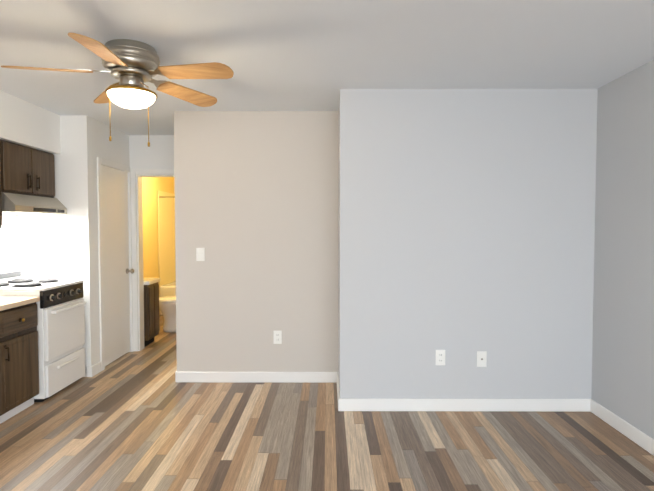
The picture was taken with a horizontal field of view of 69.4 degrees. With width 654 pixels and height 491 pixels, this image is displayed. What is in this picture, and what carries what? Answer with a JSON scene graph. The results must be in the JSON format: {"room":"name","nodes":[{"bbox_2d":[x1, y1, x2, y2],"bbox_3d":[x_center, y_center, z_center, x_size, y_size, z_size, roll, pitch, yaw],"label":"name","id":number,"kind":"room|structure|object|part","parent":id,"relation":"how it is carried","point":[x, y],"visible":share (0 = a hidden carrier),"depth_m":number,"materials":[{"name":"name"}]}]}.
{"room":"studio apartment","nodes":[
{"label":"studio apartment","id":0,"kind":"room"},
{"bbox_2d":[0,214,18,268],"bbox_3d":[-2.880,0.136,1.034,0.120,2.380,6.780,0,2,0],"label":"wall","id":1,"kind":"structure","parent":0,"point":[9,257],"depth_m":4.18,"materials":[{"name":"white paint"}]},
{"bbox_2d":[0,151,1,228],"bbox_3d":[-2.619,-0.455,3.336,0.346,0.672,0.454,0,2,0],"label":"upper cabinet","id":2,"kind":"object","parent":1,"relation":"attached to","point":[0,196],"visible":0.93,"depth_m":3.53,"materials":[{"name":"brown wood"}]},
{"bbox_2d":[0,140,54,197],"bbox_3d":[-2.603,-0.614,3.908,0.374,0.395,0.696,0,2,0],"label":"upper cabinet","id":3,"kind":"object","parent":1,"relation":"attached to","point":[25,170],"visible":1,"depth_m":3.84,"materials":[{"name":"brown wood"}]},
{"bbox_2d":[2,192,66,213],"bbox_3d":[-2.581,-0.340,3.927,0.453,0.149,0.710,0,2,0],"label":"range hood","id":4,"kind":"object","parent":3,"relation":"attached to","point":[12,203],"visible":1,"depth_m":3.81,"materials":[{"name":"silver metal"}]},
{"bbox_2d":[18,115,97,376],"bbox_3d":[-2.489,0.015,4.360,0.645,2.380,0.120,0,2,0],"label":"wall","id":5,"kind":"structure","parent":0,"point":[58,246],"depth_m":4.30,"materials":[{"name":"white paint"}]},
{"bbox_2d":[93,119,99,361],"bbox_3d":[-2.226,0.011,4.474,0.120,2.380,0.110,0,2,0],"label":"wall","id":6,"kind":"structure","parent":0,"point":[96,137],"depth_m":4.46,"materials":[{"name":"white paint"}]},
{"bbox_2d":[99,121,127,171],"bbox_3d":[-2.225,-0.990,4.819,0.120,0.405,0.650,0,2,0],"label":"wall","id":7,"kind":"structure","parent":0,"point":[115,149],"depth_m":4.79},
{"bbox_2d":[97,157,133,370],"bbox_3d":[-2.152,0.171,4.838,0.115,2.033,0.721,0,2,0],"label":"closet door","id":8,"kind":"structure","parent":7,"relation":"attached to","point":[115,291],"depth_m":4.83,"materials":[{"name":"white wood"}]},
{"bbox_2d":[129,135,138,346],"bbox_3d":[-2.128,-0.018,5.269,0.070,2.380,0.120,0,2,0],"label":"wall","id":9,"kind":"structure","parent":0,"point":[132,147],"depth_m":5.17,"materials":[{"name":"white paint"}]},
{"bbox_2d":[128,135,173,351],"bbox_3d":[-1.891,-0.017,5.253,0.785,2.380,0.150,0,2,0],"label":"wall","id":10,"kind":"structure","parent":0,"point":[158,153],"depth_m":5.17,"materials":[{"name":"white paint"}]},
{"bbox_2d":[130,169,174,350],"bbox_3d":[-1.796,0.166,5.266,0.711,2.013,0.136,0,2,0],"label":"door frame","id":11,"kind":"structure","parent":10,"relation":"attached to","point":[134,172],"depth_m":5.22,"materials":[{"name":"white wood"}]},
{"bbox_2d":[142,177,173,314],"bbox_3d":[-2.695,-0.071,6.734,0.120,2.380,2.810,0,2,0],"label":"wall","id":12,"kind":"structure","parent":0,"point":[151,186],"depth_m":7.09,"materials":[{"name":"yellow paint"}]},
{"bbox_2d":[174,111,337,371],"bbox_3d":[-0.616,0.021,4.205,1.430,2.380,0.120,0,2,0],"label":"wall","id":13,"kind":"structure","parent":0,"point":[256,205],"depth_m":4.14,"materials":[{"name":"grey paint"}]},
{"bbox_2d":[196,248,204,260],"bbox_3d":[-1.111,0.078,4.141,0.072,0.117,0.016,0,2,0],"label":"light switch","id":14,"kind":"object","parent":13,"relation":"attached to","point":[200,254],"visible":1,"depth_m":4.14,"materials":[{"name":"white plastic"}]},
{"bbox_2d":[175,371,333,382],"bbox_3d":[-0.624,1.165,4.180,1.444,0.095,0.014,0,2,0],"label":"baseboard","id":15,"kind":"structure","parent":13,"relation":"attached to","point":[193,377],"depth_m":4.17,"materials":[{"name":"white wood"}]},
{"bbox_2d":[273,331,281,343],"bbox_3d":[-0.437,0.810,4.169,0.072,0.117,0.009,0,2,0],"label":"outlet","id":16,"kind":"object","parent":13,"relation":"attached to","point":[277,337],"visible":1,"depth_m":4.17,"materials":[{"name":"white plastic"}]},
{"bbox_2d":[0,315,653,490],"bbox_3d":[-0.645,1.279,3.030,5.800,0.050,10.900,0,2,0],"label":"floor","id":17,"kind":"structure","parent":0,"point":[142,420],"depth_m":3.00,"materials":[{"name":"brown wood"}]},
{"bbox_2d":[0,325,3,423],"bbox_3d":[-2.508,0.855,2.978,0.570,0.802,0.455,0,2,0],"label":"base cabinet","id":18,"kind":"object","parent":17,"relation":"on","point":[1,326],"depth_m":3.24,"materials":[{"name":"brown wood"}]},
{"bbox_2d":[0,301,38,420],"bbox_3d":[-2.507,0.838,3.433,0.570,0.802,0.454,0,2,0],"label":"base cabinet","id":19,"kind":"object","parent":17,"relation":"on","point":[19,376],"depth_m":3.42,"materials":[{"name":"brown wood"}]},
{"bbox_2d":[0,297,39,308],"bbox_3d":[-2.505,0.452,2.525,0.578,0.036,2.240,0,2,0],"label":"countertop","id":20,"kind":"structure","parent":19,"relation":"on","point":[4,301],"depth_m":3.44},
{"bbox_2d":[0,267,85,401],"bbox_3d":[-2.468,0.712,3.965,0.668,1.015,0.598,0,2,0],"label":"stove","id":21,"kind":"object","parent":17,"relation":"on","point":[61,328],"visible":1,"depth_m":3.86,"materials":[{"name":"white metal"}]},
{"bbox_2d":[144,278,159,346],"bbox_3d":[-2.325,0.730,5.557,0.615,0.865,0.360,0,2,0],"label":"bathroom vanity","id":22,"kind":"object","parent":17,"relation":"on","point":[151,308],"visible":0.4,"depth_m":5.46,"materials":[{"name":"brown wood"}]},
{"bbox_2d":[158,190,175,314],"bbox_3d":[-2.092,0.108,7.740,1.070,1.950,0.790,0,2,0],"label":"bathtub","id":23,"kind":"object","parent":17,"relation":"on","point":[166,238],"visible":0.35,"depth_m":7.62,"materials":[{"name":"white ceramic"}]},
{"bbox_2d":[159,296,175,331],"bbox_3d":[-1.927,0.741,6.286,0.719,0.790,0.470,0,2,0],"label":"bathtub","id":24,"kind":"object","parent":17,"relation":"on","point":[167,306],"visible":0.19,"depth_m":6.18,"materials":[{"name":"white ceramic"}]},
{"bbox_2d":[0,0,653,134],"bbox_3d":[-0.645,-1.149,2.942,5.800,0.050,10.900,0,2,0],"label":"ceiling","id":25,"kind":"structure","parent":0,"point":[295,55],"depth_m":2.64,"materials":[{"name":"white paint"}]},
{"bbox_2d":[0,90,60,153],"bbox_3d":[-2.613,-0.937,2.535,0.405,0.345,3.460,0,2,0],"label":"soffit beam","id":26,"kind":"structure","parent":25,"relation":"attached to","point":[26,123],"depth_m":3.81,"materials":[{"name":"white paint"}]},
{"bbox_2d":[1,32,233,146],"bbox_3d":[-1.097,-0.831,2.631,1.194,0.563,1.159,0,2,0],"label":"ceiling fan","id":27,"kind":"object","parent":25,"relation":"hanging from","point":[132,66],"visible":1,"depth_m":2.58,"materials":[{"name":"brown wood"}]},
{"bbox_3d":[-1.105,-0.816,2.675,0.256,0.078,0.256,0,2,0],"label":"lamp shade","id":28,"kind":"part","parent":27,"relation":"part of","materials":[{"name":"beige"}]},
{"bbox_2d":[338,98,339,391],"bbox_3d":[0.158,0.030,3.936,0.120,2.380,0.655,0,2,0],"label":"wall","id":29,"kind":"structure","parent":0,"point":[339,244],"depth_m":3.67,"materials":[{"name":"grey paint"}]},
{"bbox_2d":[334,372,339,392],"bbox_3d":[0.090,1.177,3.855,0.014,0.095,0.600,0,2,0],"label":"baseboard","id":30,"kind":"structure","parent":29,"relation":"attached to","point":[336,380],"depth_m":4.12,"materials":[{"name":"white wood"}]},
{"bbox_2d":[340,89,597,398],"bbox_3d":[1.034,0.045,3.546,1.875,2.380,0.120,0,2,0],"label":"wall","id":31,"kind":"structure","parent":0,"point":[467,224],"depth_m":3.48,"materials":[{"name":"grey paint"}]},
{"bbox_2d":[436,350,444,364],"bbox_3d":[0.844,0.833,3.511,0.072,0.117,0.009,0,2,0],"label":"outlet","id":32,"kind":"object","parent":31,"relation":"attached to","point":[440,357],"visible":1,"depth_m":3.51,"materials":[{"name":"white plastic"}]},
{"bbox_2d":[337,393,589,411],"bbox_3d":[1.008,1.189,3.523,1.849,0.095,0.018,0,2,0],"label":"baseboard","id":33,"kind":"structure","parent":31,"relation":"attached to","point":[344,404],"depth_m":3.51,"materials":[{"name":"white wood"}]},
{"bbox_2d":[477,351,486,366],"bbox_3d":[1.151,0.845,3.509,0.072,0.117,0.012,0,2,0],"label":"outlet","id":34,"kind":"object","parent":31,"relation":"attached to","point":[481,358],"visible":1,"depth_m":3.51,"materials":[{"name":"white plastic"}]},
{"bbox_2d":[591,60,653,438],"bbox_3d":[2.024,0.151,0.618,0.120,2.380,5.975,0,2,0],"label":"wall","id":35,"kind":"structure","parent":0,"point":[623,348],"depth_m":3.12,"materials":[{"name":"grey paint"}]},
{"bbox_2d":[590,399,653,455],"bbox_3d":[1.957,1.295,0.600,0.014,0.095,5.855,0,2,0],"label":"baseboard","id":36,"kind":"structure","parent":35,"relation":"attached to","point":[633,433],"depth_m":3.12,"materials":[{"name":"white wood"}]}
]}

